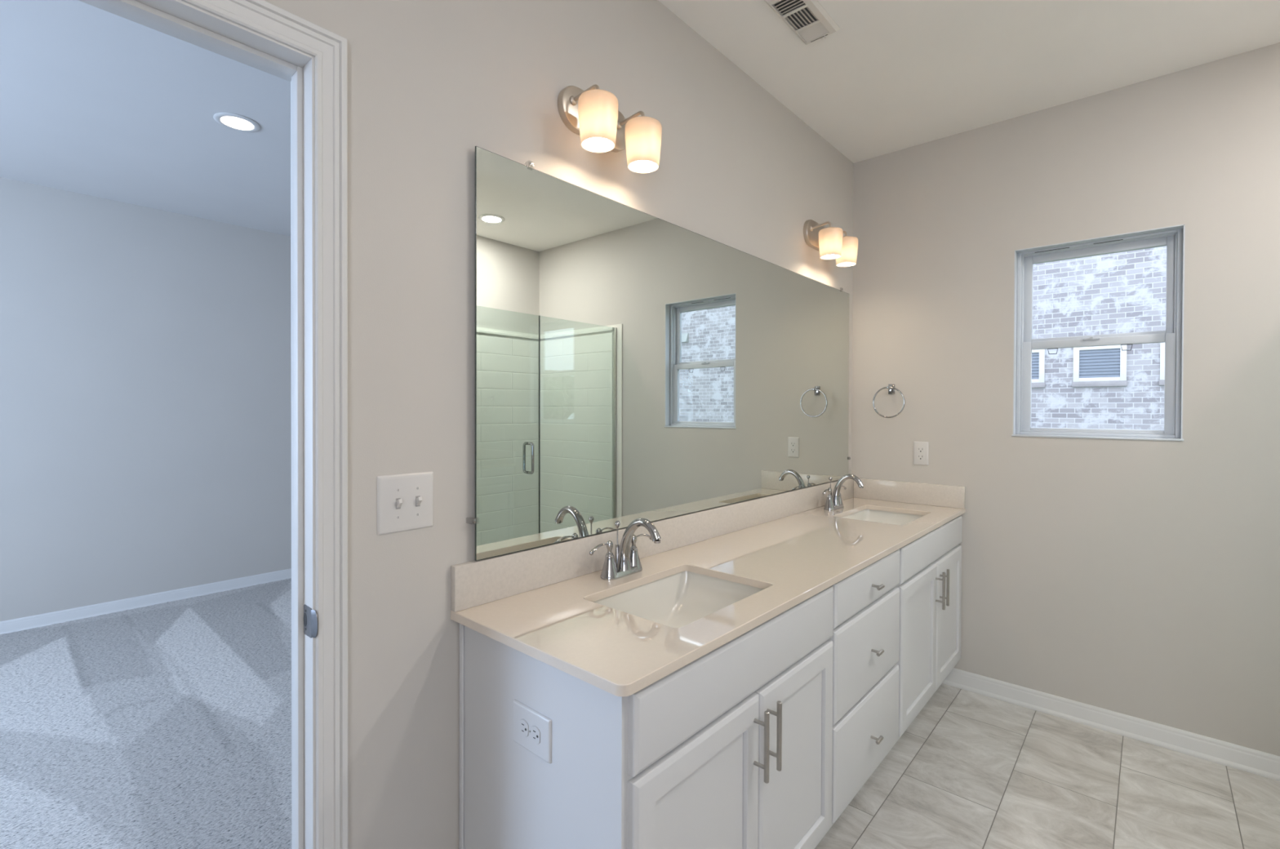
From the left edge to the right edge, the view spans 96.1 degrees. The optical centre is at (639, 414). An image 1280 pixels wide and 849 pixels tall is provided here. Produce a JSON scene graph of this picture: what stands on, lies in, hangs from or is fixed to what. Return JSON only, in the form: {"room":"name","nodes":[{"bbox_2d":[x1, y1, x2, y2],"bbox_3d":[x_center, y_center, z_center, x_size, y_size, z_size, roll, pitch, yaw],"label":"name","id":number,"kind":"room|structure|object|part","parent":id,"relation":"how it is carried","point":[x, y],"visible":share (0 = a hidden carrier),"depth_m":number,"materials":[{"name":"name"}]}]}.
{"room":"bathroom","nodes":[
{"label":"bathroom","id":0,"kind":"room"},
{"bbox_2d":[0,177,291,621],"bbox_3d":[-3.619,-0.047,3.755,0.120,2.740,5.550,1,1,42],"label":"wall","id":1,"kind":"structure","parent":0,"point":[145,397],"depth_m":3.88,"materials":[{"name":"beige paint"}]},
{"bbox_2d":[0,568,291,634],"bbox_3d":[-3.571,1.281,3.720,0.020,0.085,5.550,1,1,42],"label":"baseboard","id":2,"kind":"structure","parent":1,"relation":"attached to","point":[77,613],"depth_m":3.90,"materials":[{"name":"white paint"}]},
{"bbox_2d":[264,0,853,848],"bbox_3d":[-0.350,-0.016,1.573,0.120,2.740,4.470,1,1,42],"label":"wall","id":3,"kind":"structure","parent":0,"point":[430,82],"depth_m":1.36,"materials":[{"name":"beige paint"}]},
{"bbox_2d":[78,0,347,848],"bbox_3d":[-0.950,0.296,0.900,0.158,2.122,0.886,1,1,42],"label":"door frame","id":4,"kind":"structure","parent":3,"relation":"in","point":[262,35],"depth_m":1.16,"materials":[{"name":"white paint"}]},
{"bbox_3d":[-0.899,0.297,0.855,0.018,2.122,0.886,1,1,42],"label":"casing","id":5,"kind":"part","parent":4,"relation":"part of","materials":[{"name":"white paint"}]},
{"bbox_3d":[-0.662,0.417,1.154,0.063,0.060,0.005,1,1,37],"label":"strike plate","id":6,"kind":"part","parent":4,"relation":"part of","materials":[{"name":"metal"}]},
{"bbox_2d":[377,471,433,535],"bbox_3d":[-0.517,0.197,1.283,0.019,0.128,0.130,1,1,42],"label":"light switch","id":7,"kind":"object","parent":3,"relation":"attached to","point":[405,502],"visible":1,"depth_m":1.28,"materials":[{"name":"white plastic"}]},
{"bbox_2d":[557,84,662,173],"bbox_3d":[-0.074,-0.833,1.655,0.170,0.200,0.295,1,1,42],"label":"vanity light","id":8,"kind":"object","parent":3,"relation":"attached to","point":[592,113],"visible":1,"depth_m":1.61,"materials":[{"name":"white glass"}]},
{"bbox_3d":[-0.153,-0.881,1.590,0.103,0.044,0.026,1,1,42],"label":"arm","id":9,"kind":"part","parent":8,"relation":"part of","materials":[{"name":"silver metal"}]},
{"bbox_3d":[-0.114,-0.796,1.565,0.109,0.126,0.109,1,1,42],"label":"lamp shade","id":10,"kind":"part","parent":8,"relation":"part of","materials":[{"name":"white glass"}]},
{"bbox_3d":[-0.114,-0.777,1.565,0.057,0.075,0.057,1,1,42],"label":"bulb","id":11,"kind":"part","parent":8,"relation":"part of","materials":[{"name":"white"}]},
{"bbox_3d":[-0.030,-0.881,1.729,0.103,0.044,0.026,1,1,42],"label":"arm","id":12,"kind":"part","parent":8,"relation":"part of","materials":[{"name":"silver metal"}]},
{"bbox_3d":[0.010,-0.777,1.704,0.057,0.075,0.057,1,1,42],"label":"bulb","id":13,"kind":"part","parent":8,"relation":"part of","materials":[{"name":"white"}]},
{"bbox_3d":[0.010,-0.797,1.704,0.109,0.126,0.109,1,1,42],"label":"lamp shade","id":14,"kind":"part","parent":8,"relation":"part of","materials":[{"name":"white glass"}]},
{"bbox_2d":[450,479,853,612],"bbox_3d":[0.370,0.409,2.284,0.020,0.108,2.454,1,1,42],"label":"backsplash","id":15,"kind":"structure","parent":3,"relation":"attached to","point":[473,583],"depth_m":1.70,"materials":[{"name":"stone"}]},
{"bbox_2d":[468,146,850,560],"bbox_3d":[0.374,-0.160,2.274,0.028,1.024,2.369,1,1,42],"label":"wall mirror","id":16,"kind":"object","parent":3,"relation":"attached to","point":[631,364],"visible":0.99,"depth_m":1.81,"materials":[{"name":"white mirror"}]},
{"bbox_2d":[803,219,857,266],"bbox_3d":[0.934,-0.839,2.789,0.170,0.200,0.295,1,1,42],"label":"vanity light","id":17,"kind":"object","parent":3,"relation":"attached to","point":[830,242],"visible":1,"depth_m":2.74,"materials":[{"name":"white glass"}]},
{"bbox_3d":[0.855,-0.887,2.724,0.103,0.044,0.026,1,1,42],"label":"arm","id":18,"kind":"part","parent":17,"relation":"part of","materials":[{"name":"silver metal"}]},
{"bbox_3d":[0.894,-0.802,2.700,0.109,0.126,0.109,1,1,42],"label":"lamp shade","id":19,"kind":"part","parent":17,"relation":"part of","materials":[{"name":"white glass"}]},
{"bbox_3d":[1.018,-0.803,2.839,0.109,0.126,0.109,1,1,42],"label":"lamp shade","id":20,"kind":"part","parent":17,"relation":"part of","materials":[{"name":"white glass"}]},
{"bbox_2d":[0,0,1279,235],"bbox_3d":[-1.085,-1.438,1.509,6.868,0.100,5.810,1,1,42],"label":"ceiling","id":21,"kind":"structure","parent":0,"point":[895,75],"depth_m":2.38,"materials":[{"name":"paint"}]},
{"bbox_2d":[213,111,260,132],"bbox_3d":[-1.930,-1.398,2.758,0.186,0.008,0.186,1,1,42],"label":"recessed light","id":22,"kind":"object","parent":21,"relation":"in","point":[230,120],"visible":1,"depth_m":2.75,"materials":[{"name":"white paint"}]},
{"bbox_2d":[764,0,839,44],"bbox_3d":[0.565,-1.377,1.992,0.132,0.018,0.314,1,1,42],"label":"ceiling vent","id":23,"kind":"object","parent":21,"relation":"in","point":[811,20],"visible":1,"depth_m":2.00,"materials":[{"name":"metal"}]},
{"bbox_2d":[814,683,1279,848],"bbox_3d":[0.785,1.416,0.667,2.905,0.100,4.610,1,1,42],"label":"floor","id":24,"kind":"structure","parent":0,"point":[971,770],"depth_m":2.06,"materials":[{"name":"tile"}]},
{"bbox_2d":[458,585,833,848],"bbox_3d":[0.082,0.923,1.530,0.592,0.866,0.900,1,1,42],"label":"vanity cabinet","id":25,"kind":"object","parent":24,"relation":"on","point":[732,748],"visible":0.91,"depth_m":1.27,"materials":[{"name":"white paint"}]},
{"bbox_3d":[-0.431,0.922,1.388,0.015,0.866,0.006,1,1,42],"label":"scribe moulding","id":26,"kind":"part","parent":25,"relation":"part of","materials":[{"name":"white paint"}]},
{"bbox_2d":[512,699,551,764],"bbox_3d":[-0.229,0.663,1.206,0.126,0.090,0.008,1,1,42],"label":"power outlet","id":27,"kind":"object","parent":25,"relation":"attached to","point":[531,730],"visible":1,"depth_m":1.20,"materials":[{"name":"white paint"}]},
{"bbox_2d":[520,719,528,737],"bbox_3d":[-0.245,0.663,1.217,0.028,0.034,0.002,1,1,42],"label":"receptacle","id":28,"kind":"object","parent":27,"relation":"attached to","point":[523,722],"depth_m":1.22,"materials":[{"name":"white paint"}]},
{"bbox_2d":[530,726,540,744],"bbox_3d":[-0.216,0.664,1.191,0.028,0.034,0.002,1,1,42],"label":"receptacle","id":29,"kind":"object","parent":27,"relation":"attached to","point":[535,731],"depth_m":1.19,"materials":[{"name":"white paint"}]},
{"bbox_3d":[0.132,0.943,1.213,0.019,0.548,0.445,1,1,42],"label":"cabinet door","id":30,"kind":"part","parent":25,"relation":"part of","materials":[{"name":"white paint"}]},
{"bbox_3d":[0.275,0.580,1.369,0.019,0.151,0.871,1,1,42],"label":"false drawer","id":31,"kind":"part","parent":25,"relation":"part of","materials":[{"name":"white paint"}]},
{"bbox_3d":[0.283,0.768,1.338,0.038,0.164,0.012,1,1,42],"label":"handle","id":32,"kind":"part","parent":25,"relation":"part of","materials":[{"name":"silver metal"}]},
{"bbox_3d":[0.323,0.768,1.383,0.038,0.164,0.012,1,1,42],"label":"handle","id":33,"kind":"part","parent":25,"relation":"part of","materials":[{"name":"silver metal"}]},
{"bbox_3d":[0.422,0.941,1.540,0.019,0.548,0.422,1,1,42],"label":"cabinet door","id":34,"kind":"part","parent":25,"relation":"part of","materials":[{"name":"white paint"}]},
{"bbox_2d":[827,549,899,831],"bbox_3d":[0.577,0.920,2.091,0.588,0.866,0.595,1,1,42],"label":"base cabinet","id":35,"kind":"object","parent":24,"relation":"on","point":[865,638],"visible":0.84,"depth_m":1.87,"materials":[{"name":"white paint"}]},
{"bbox_3d":[0.765,0.783,1.923,0.019,0.276,0.584,1,1,42],"label":"drawer","id":36,"kind":"part","parent":35,"relation":"part of","materials":[{"name":"white paint"}]},
{"bbox_3d":[0.764,1.073,1.926,0.019,0.280,0.584,1,1,42],"label":"drawer","id":37,"kind":"part","parent":35,"relation":"part of","materials":[{"name":"white paint"}]},
{"bbox_3d":[0.766,0.566,1.922,0.019,0.133,0.584,1,1,42],"label":"drawer","id":38,"kind":"part","parent":35,"relation":"part of","materials":[{"name":"white paint"}]},
{"bbox_3d":[0.784,1.076,1.909,0.034,0.012,0.042,1,1,42],"label":"handle","id":39,"kind":"part","parent":35,"relation":"part of","materials":[{"name":"silver metal"}]},
{"bbox_3d":[0.785,0.786,1.906,0.034,0.012,0.042,1,1,42],"label":"handle","id":40,"kind":"part","parent":35,"relation":"part of","materials":[{"name":"silver metal"}]},
{"bbox_3d":[0.786,0.570,1.904,0.034,0.012,0.042,1,1,42],"label":"handle","id":41,"kind":"part","parent":35,"relation":"part of","materials":[{"name":"silver metal"}]},
{"bbox_2d":[894,515,962,744],"bbox_3d":[1.088,0.917,2.663,0.592,0.866,0.936,1,1,42],"label":"vanity cabinet","id":42,"kind":"object","parent":24,"relation":"on","point":[930,586],"visible":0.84,"depth_m":2.43,"materials":[{"name":"white paint"}]},
{"bbox_2d":[450,497,964,697],"bbox_3d":[0.575,0.476,2.103,0.567,0.021,2.454,1,1,42],"label":"countertop","id":43,"kind":"structure","parent":42,"relation":"on","point":[796,557],"depth_m":1.49,"materials":[{"name":"stone"}]},
{"bbox_2d":[589,517,661,580],"bbox_3d":[-0.049,0.380,1.673,0.200,0.175,0.200,0,1,-6],"label":"faucet","id":44,"kind":"object","parent":43,"relation":"on","point":[626,562],"visible":1,"depth_m":1.65,"materials":[{"name":"silver metal"}]},
{"bbox_3d":[-0.114,0.376,1.611,0.014,0.024,0.077,1,1,42],"label":"lever","id":45,"kind":"part","parent":44,"relation":"part of","materials":[{"name":"silver metal"}]},
{"bbox_3d":[-0.087,0.411,1.646,0.051,0.101,0.051,1,1,42],"label":"handle","id":46,"kind":"part","parent":44,"relation":"part of","materials":[{"name":"silver metal"}]},
{"bbox_3d":[-0.066,0.383,1.696,0.022,0.138,0.022,1,1,42],"label":"lift rod","id":47,"kind":"part","parent":44,"relation":"part of","materials":[{"name":"silver metal"}]},
{"bbox_3d":[-0.053,0.458,1.684,0.053,0.018,0.155,1,1,42],"label":"plate","id":48,"kind":"part","parent":44,"relation":"part of","materials":[{"name":"silver metal"}]},
{"bbox_3d":[-0.019,0.410,1.722,0.051,0.101,0.051,1,1,42],"label":"handle","id":49,"kind":"part","parent":44,"relation":"part of","materials":[{"name":"silver metal"}]},
{"bbox_3d":[-0.003,0.373,1.639,0.158,0.160,0.045,1,1,42],"label":"spout","id":50,"kind":"part","parent":44,"relation":"part of","materials":[{"name":"silver metal"}]},
{"bbox_3d":[0.012,0.375,1.752,0.014,0.024,0.077,1,1,42],"label":"lever","id":51,"kind":"part","parent":44,"relation":"part of","materials":[{"name":"silver metal"}]},
{"bbox_2d":[592,571,763,627],"bbox_3d":[0.111,0.564,1.532,0.362,0.148,0.491,1,1,42],"label":"undermount sink","id":52,"kind":"object","parent":43,"relation":"in","point":[678,600],"visible":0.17,"depth_m":1.71,"materials":[{"name":"white ceramic"}]},
{"bbox_2d":[822,474,863,510],"bbox_3d":[0.957,0.373,2.814,0.200,0.175,0.200,0,1,-6],"label":"faucet","id":53,"kind":"object","parent":43,"relation":"on","point":[834,502],"visible":1,"depth_m":2.78,"materials":[{"name":"silver metal"}]},
{"bbox_3d":[0.919,0.404,2.787,0.051,0.101,0.051,1,1,42],"label":"handle","id":54,"kind":"part","parent":53,"relation":"part of","materials":[{"name":"silver metal"}]},
{"bbox_3d":[0.953,0.451,2.825,0.053,0.018,0.155,1,1,42],"label":"plate","id":55,"kind":"part","parent":53,"relation":"part of","materials":[{"name":"silver metal"}]},
{"bbox_3d":[0.987,0.404,2.863,0.051,0.101,0.051,1,1,42],"label":"handle","id":56,"kind":"part","parent":53,"relation":"part of","materials":[{"name":"silver metal"}]},
{"bbox_3d":[1.002,0.366,2.780,0.158,0.160,0.045,1,1,42],"label":"spout","id":57,"kind":"part","parent":53,"relation":"part of","materials":[{"name":"silver metal"}]},
{"bbox_2d":[842,509,923,524],"bbox_3d":[1.126,0.558,2.672,0.359,0.148,0.480,1,1,42],"label":"undermount sink","id":58,"kind":"object","parent":43,"relation":"in","point":[871,515],"visible":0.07,"depth_m":2.86,"materials":[{"name":"white ceramic"}]},
{"bbox_3d":[1.130,0.930,2.336,0.019,0.562,0.468,1,1,42],"label":"cabinet door","id":59,"kind":"part","parent":42,"relation":"part of","materials":[{"name":"white paint"}]},
{"bbox_3d":[1.278,0.567,2.499,0.019,0.137,0.912,1,1,42],"label":"false drawer","id":60,"kind":"part","parent":42,"relation":"part of","materials":[{"name":"white paint"}]},
{"bbox_3d":[1.292,0.757,2.474,0.038,0.160,0.012,1,1,42],"label":"handle","id":61,"kind":"part","parent":42,"relation":"part of","materials":[{"name":"silver metal"}]},
{"bbox_3d":[1.336,0.757,2.523,0.038,0.160,0.012,1,1,42],"label":"handle","id":62,"kind":"part","parent":42,"relation":"part of","materials":[{"name":"silver metal"}]},
{"bbox_3d":[1.434,0.928,2.678,0.019,0.562,0.440,1,1,42],"label":"cabinet door","id":63,"kind":"part","parent":42,"relation":"part of","materials":[{"name":"white paint"}]},
{"bbox_2d":[851,42,1279,756],"bbox_3d":[0.793,-0.030,3.641,6.868,2.740,0.140,1,1,42],"label":"wall","id":64,"kind":"structure","parent":0,"point":[1140,579],"depth_m":2.48,"materials":[{"name":"beige paint"}]},
{"bbox_2d":[872,384,905,417],"bbox_3d":[1.321,-0.071,3.040,0.164,0.180,0.058,1,1,42],"label":"towel ring","id":65,"kind":"object","parent":64,"relation":"attached to","point":[891,388],"visible":1,"depth_m":3.04,"materials":[{"name":"silver metal"}]},
{"bbox_3d":[1.337,-0.135,3.058,0.032,0.053,0.007,1,1,42],"label":"wall plate","id":66,"kind":"part","parent":65,"relation":"part of","materials":[{"name":"silver metal"}]},
{"bbox_2d":[853,478,965,508],"bbox_3d":[1.391,0.407,3.005,0.546,0.108,0.020,1,1,42],"label":"backsplash","id":67,"kind":"structure","parent":64,"relation":"attached to","point":[935,495],"depth_m":2.97,"materials":[{"name":"stone"}]},
{"bbox_2d":[913,441,928,465],"bbox_3d":[1.446,0.200,2.963,0.071,0.121,0.008,1,1,42],"label":"power outlet","id":68,"kind":"object","parent":64,"relation":"attached to","point":[920,448],"visible":1,"depth_m":2.96,"materials":[{"name":"white plastic"}]},
{"bbox_2d":[916,446,924,460],"bbox_3d":[1.444,0.200,2.961,0.034,0.067,0.002,1,1,42],"label":"receptacle","id":69,"kind":"object","parent":68,"relation":"attached to","point":[920,450],"depth_m":2.96,"materials":[{"name":"plastic"}]},
{"bbox_2d":[1011,223,1185,440],"bbox_3d":[2.010,-0.331,2.552,0.587,0.870,0.139,1,1,42],"label":"window","id":70,"kind":"structure","parent":64,"relation":"in","point":[1171,237],"depth_m":2.53,"materials":[{"name":"white plastic"}]},
{"bbox_3d":[2.021,-0.129,2.567,0.535,0.422,0.026,1,1,42],"label":"sash","id":71,"kind":"part","parent":70,"relation":"part of","materials":[{"name":"clear glass"}]},
{"bbox_3d":[2.042,-0.537,2.585,0.535,0.426,0.028,1,1,42],"label":"sash","id":72,"kind":"part","parent":70,"relation":"part of","materials":[{"name":"clear glass"}]},
{"bbox_2d":[942,667,1279,781],"bbox_3d":[1.999,1.312,2.470,1.282,0.085,0.020,1,1,42],"label":"baseboard","id":73,"kind":"structure","parent":64,"relation":"attached to","point":[1251,761],"depth_m":2.42,"materials":[{"name":"white paint"}]},
{"bbox_3d":[-2.181,1.387,2.498,3.963,0.104,5.810,1,1,42],"label":"floor","id":74,"kind":"structure","parent":0,"visible":0},
{"bbox_2d":[0,577,291,848],"bbox_3d":[-2.142,1.328,2.451,3.843,0.003,5.550,1,1,42],"label":"floor","id":75,"kind":"structure","parent":74,"relation":"on","point":[167,725],"depth_m":2.42,"materials":[{"name":"grey carpet"}]},
{"label":"outside","id":76,"kind":"structure","parent":0,"visible":0},
{"bbox_3d":[23.682,1.475,43.615,140.000,0.200,89.700,1,1,42],"label":"ground","id":77,"kind":"structure","parent":76,"visible":0},
{"bbox_2d":[1031,245,1166,430],"bbox_3d":[12.855,-2.618,9.539,19.800,8.500,7.800,1,1,42],"label":"house","id":78,"kind":"structure","parent":77,"relation":"on","point":[1108,387],"depth_m":9.51,"materials":[{"name":"brick"}]},
{"bbox_2d":[1031,352,1039,379],"bbox_3d":[6.785,-0.854,10.242,0.530,0.464,0.019,1,1,42],"label":"blind","id":79,"kind":"object","parent":78,"relation":"hanging from","point":[1035,356],"depth_m":10.10,"materials":[{"name":"white plastic"}]},
{"bbox_3d":[6.777,-0.514,10.237,0.710,0.084,0.044,1,1,42],"label":"brick sill","id":80,"kind":"part","parent":78,"relation":"part of","materials":[{"name":"white stone"}]},
{"bbox_2d":[1079,348,1119,377],"bbox_3d":[7.600,-0.845,9.518,0.530,0.464,0.019,1,1,42],"label":"blind","id":81,"kind":"object","parent":78,"relation":"hanging from","point":[1093,362],"depth_m":9.51,"materials":[{"name":"white plastic"}]},
{"bbox_3d":[7.592,-0.505,9.513,0.710,0.084,0.044,1,1,42],"label":"brick sill","id":82,"kind":"part","parent":78,"relation":"part of","materials":[{"name":"white stone"}]},
{"bbox_3d":[8.407,-0.495,8.790,0.710,0.084,0.044,1,1,42],"label":"brick sill","id":83,"kind":"part","parent":78,"relation":"part of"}
]}

